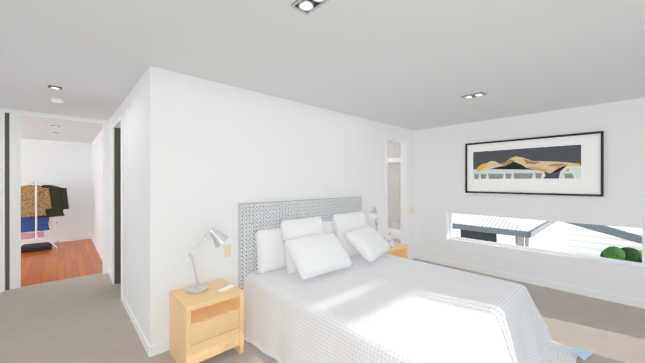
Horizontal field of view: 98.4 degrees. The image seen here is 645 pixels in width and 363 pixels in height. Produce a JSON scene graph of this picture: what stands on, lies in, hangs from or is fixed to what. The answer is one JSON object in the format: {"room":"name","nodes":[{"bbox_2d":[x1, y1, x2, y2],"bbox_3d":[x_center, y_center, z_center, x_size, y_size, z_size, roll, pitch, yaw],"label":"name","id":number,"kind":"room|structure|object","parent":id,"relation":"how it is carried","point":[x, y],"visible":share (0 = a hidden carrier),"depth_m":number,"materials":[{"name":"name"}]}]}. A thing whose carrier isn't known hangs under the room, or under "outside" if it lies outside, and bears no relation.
{"room":"bedroom","nodes":[
{"label":"bedroom","id":0,"kind":"room"},
{"bbox_2d":[0,108,1,292],"bbox_3d":[-2.066,0.248,1.214,0.180,2.400,6.810,0,0,-43],"label":"wall","id":1,"kind":"structure","parent":0,"point":[0,108],"depth_m":3.62,"materials":[{"name":"paint"}]},
{"bbox_2d":[2,108,108,291],"bbox_3d":[-3.811,0.244,4.037,1.120,2.400,0.100,0,0,-43],"label":"wall","id":2,"kind":"structure","parent":0,"point":[4,212],"depth_m":3.70,"materials":[{"name":"paint"}]},
{"bbox_2d":[9,113,20,288],"bbox_3d":[-4.149,0.266,3.756,0.099,2.353,0.040,0,0,-43],"label":"sliding door","id":3,"kind":"structure","parent":2,"relation":"in","point":[15,187],"depth_m":3.74,"materials":[{"name":"white paint"}]},
{"bbox_2d":[21,138,91,243],"bbox_3d":[-7.069,0.242,5.947,3.520,2.400,0.162,0,0,-43],"label":"wall","id":4,"kind":"structure","parent":0,"point":[63,164],"depth_m":6.70,"materials":[{"name":"paint"}]},
{"bbox_2d":[21,239,102,286],"bbox_3d":[-5.920,1.495,4.738,3.850,0.096,3.800,0,0,-43],"label":"floor","id":5,"kind":"structure","parent":0,"point":[72,259],"depth_m":4.91,"materials":[{"name":"brown wood"}]},
{"bbox_2d":[21,181,68,252],"bbox_3d":[-6.011,0.718,5.918,0.906,1.448,1.010,0,0,-43],"label":"clothes rack","id":6,"kind":"object","parent":5,"relation":"on","point":[43,207],"visible":0.94,"depth_m":5.71,"materials":[{"name":"fabric"}]},
{"bbox_2d":[91,71,149,356],"bbox_3d":[-3.656,0.243,4.729,0.190,2.400,6.600,0,0,-43],"label":"wall","id":7,"kind":"structure","parent":0,"point":[119,194],"depth_m":3.17,"materials":[{"name":"paint"}]},
{"bbox_2d":[147,66,414,356],"bbox_3d":[0.116,0.244,3.808,4.310,2.400,0.134,0,0,-43],"label":"wall","id":8,"kind":"structure","parent":0,"point":[218,153],"depth_m":2.76,"materials":[{"name":"paint"}]},
{"bbox_2d":[224,244,230,257],"bbox_3d":[-0.936,0.686,2.745,0.070,0.120,0.010,0,0,-43],"label":"light switch","id":9,"kind":"object","parent":8,"relation":"attached to","point":[227,250],"visible":1,"depth_m":2.74,"materials":[{"name":"beige plastic"}]},
{"bbox_2d":[0,258,644,362],"bbox_3d":[0.090,1.495,2.994,6.060,0.100,6.950,0,0,-43],"label":"floor carpet","id":10,"kind":"object","parent":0,"point":[83,319],"depth_m":2.77,"materials":[{"name":"beige carpet"}]},
{"bbox_2d":[169,278,243,362],"bbox_3d":[-0.979,1.186,2.352,0.460,0.520,0.430,0,0,-43],"label":"nightstand","id":11,"kind":"object","parent":10,"relation":"on","point":[207,324],"visible":1,"depth_m":2.22,"materials":[{"name":"brown wood"}]},
{"bbox_2d":[186,228,227,293],"bbox_3d":[-1.001,0.668,2.432,0.348,0.514,0.172,0,0,-43],"label":"lamp","id":12,"kind":"object","parent":11,"relation":"on","point":[219,239],"visible":1,"depth_m":2.40,"materials":[{"name":"metal"}]},
{"bbox_2d":[218,284,234,291],"bbox_3d":[-0.837,0.916,2.398,0.070,0.018,0.150,0,0,29],"label":"remote control","id":13,"kind":"object","parent":11,"relation":"on","point":[224,288],"visible":0.98,"depth_m":2.38,"materials":[{"name":"white plastic"}]},
{"bbox_2d":[385,242,407,258],"bbox_3d":[0.942,1.184,4.089,0.460,0.520,0.430,0,0,-43],"label":"nightstand","id":14,"kind":"object","parent":10,"relation":"on","point":[399,249],"visible":0.1,"depth_m":4.06,"materials":[{"name":"brown wood"}]},
{"bbox_2d":[368,207,378,231],"bbox_3d":[0.765,0.646,4.056,0.272,0.554,0.187,0,0,-43],"label":"lamp","id":15,"kind":"object","parent":14,"relation":"on","point":[372,214],"visible":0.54,"depth_m":4.04,"materials":[{"name":"metal"}]},
{"bbox_2d":[384,235,393,247],"bbox_3d":[0.918,0.840,3.923,0.120,0.166,0.120,0,0,-43],"label":"tissue box","id":16,"kind":"object","parent":14,"relation":"on","point":[389,240],"visible":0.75,"depth_m":3.88,"materials":[{"name":"white cardboard"}]},
{"bbox_2d":[238,197,593,362],"bbox_3d":[0.664,0.836,2.535,2.086,1.220,2.497,0,0,-43],"label":"bed","id":17,"kind":"object","parent":10,"relation":"on","point":[328,280],"visible":0.98,"depth_m":2.33,"materials":[{"name":"fabric"}]},
{"bbox_2d":[255,227,286,273],"bbox_3d":[-0.400,0.709,3.020,0.704,0.437,0.162,0,-8,-43],"label":"pillow","id":18,"kind":"object","parent":17,"relation":"on","point":[270,258],"depth_m":2.83,"materials":[{"name":"white fabric"}]},
{"bbox_2d":[283,233,352,279],"bbox_3d":[-0.029,0.719,2.798,0.666,0.168,0.438,0,43,-41],"label":"pillow","id":19,"kind":"object","parent":17,"relation":"on","point":[313,255],"depth_m":2.69,"materials":[{"name":"white fabric"}]},
{"bbox_2d":[322,220,335,235],"bbox_3d":[0.241,0.709,3.623,0.704,0.437,0.157,0,-8,-43],"label":"pillow","id":20,"kind":"object","parent":17,"relation":"on","point":[328,225],"depth_m":3.43,"materials":[{"name":"white fabric"}]},
{"bbox_2d":[344,225,389,261],"bbox_3d":[0.563,0.731,3.382,0.437,0.169,0.704,44,21,23],"label":"pillow","id":21,"kind":"object","parent":17,"relation":"on","point":[365,239],"depth_m":3.21,"materials":[{"name":"white fabric"}]},
{"bbox_2d":[0,0,644,142],"bbox_3d":[-1.974,-1.016,3.664,8.160,0.120,10.750,0,0,-43],"label":"ceiling","id":22,"kind":"structure","parent":0,"point":[414,65],"depth_m":2.09,"materials":[{"name":"paint"}]},
{"bbox_2d":[48,85,61,89],"bbox_3d":[-2.711,-0.947,2.820,0.100,0.014,0.100,0,0,-43],"label":"recessed light","id":23,"kind":"object","parent":22,"relation":"in","point":[55,87],"visible":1,"depth_m":2.81,"materials":[{"name":"metal"}]},
{"bbox_2d":[51,98,62,102],"bbox_3d":[-3.092,-0.938,3.243,0.104,0.034,0.104,0,0,-43],"label":"smoke detector","id":24,"kind":"object","parent":22,"relation":"attached to","point":[55,100],"visible":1,"depth_m":3.22,"materials":[{"name":"white plastic"}]},
{"bbox_2d":[291,0,328,14],"bbox_3d":[-0.052,-0.945,1.457,0.115,0.014,0.225,0,0,-43],"label":"recessed light","id":25,"kind":"object","parent":22,"relation":"in","point":[307,7],"visible":1,"depth_m":1.49,"materials":[{"name":"grey plastic"}]},
{"bbox_2d":[461,92,486,98],"bbox_3d":[1.675,-0.947,3.081,0.115,0.014,0.225,0,0,-43],"label":"recessed light","id":26,"kind":"object","parent":22,"relation":"in","point":[474,95],"visible":1,"depth_m":3.06,"materials":[{"name":"grey plastic"}]},
{"bbox_2d":[388,98,644,308],"bbox_3d":[2.039,0.243,5.043,0.212,2.400,6.810,0,0,-43],"label":"wall","id":27,"kind":"structure","parent":0,"point":[439,174],"depth_m":3.90,"materials":[{"name":"paint"}]},
{"bbox_2d":[388,158,400,242],"bbox_3d":[0.904,0.492,5.978,0.172,1.900,1.955,0,0,-43],"label":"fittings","id":28,"kind":"object","parent":27,"relation":"attached to","point":[395,234],"visible":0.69,"depth_m":5.37,"materials":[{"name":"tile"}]},
{"bbox_2d":[465,131,603,196],"bbox_3d":[2.884,-0.216,3.971,0.035,0.800,1.590,0,0,-43],"label":"framed art","id":29,"kind":"object","parent":27,"relation":"attached to","point":[568,165],"visible":0.98,"depth_m":3.85,"materials":[{"name":"paper"}]},
{"label":"outside","id":30,"kind":"structure","parent":0,"visible":0},
{"bbox_2d":[449,211,644,266],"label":"window","id":31,"kind":"structure","parent":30,"point":[618,243],"depth_m":9.16,"materials":[{"name":"glass"}]}
]}

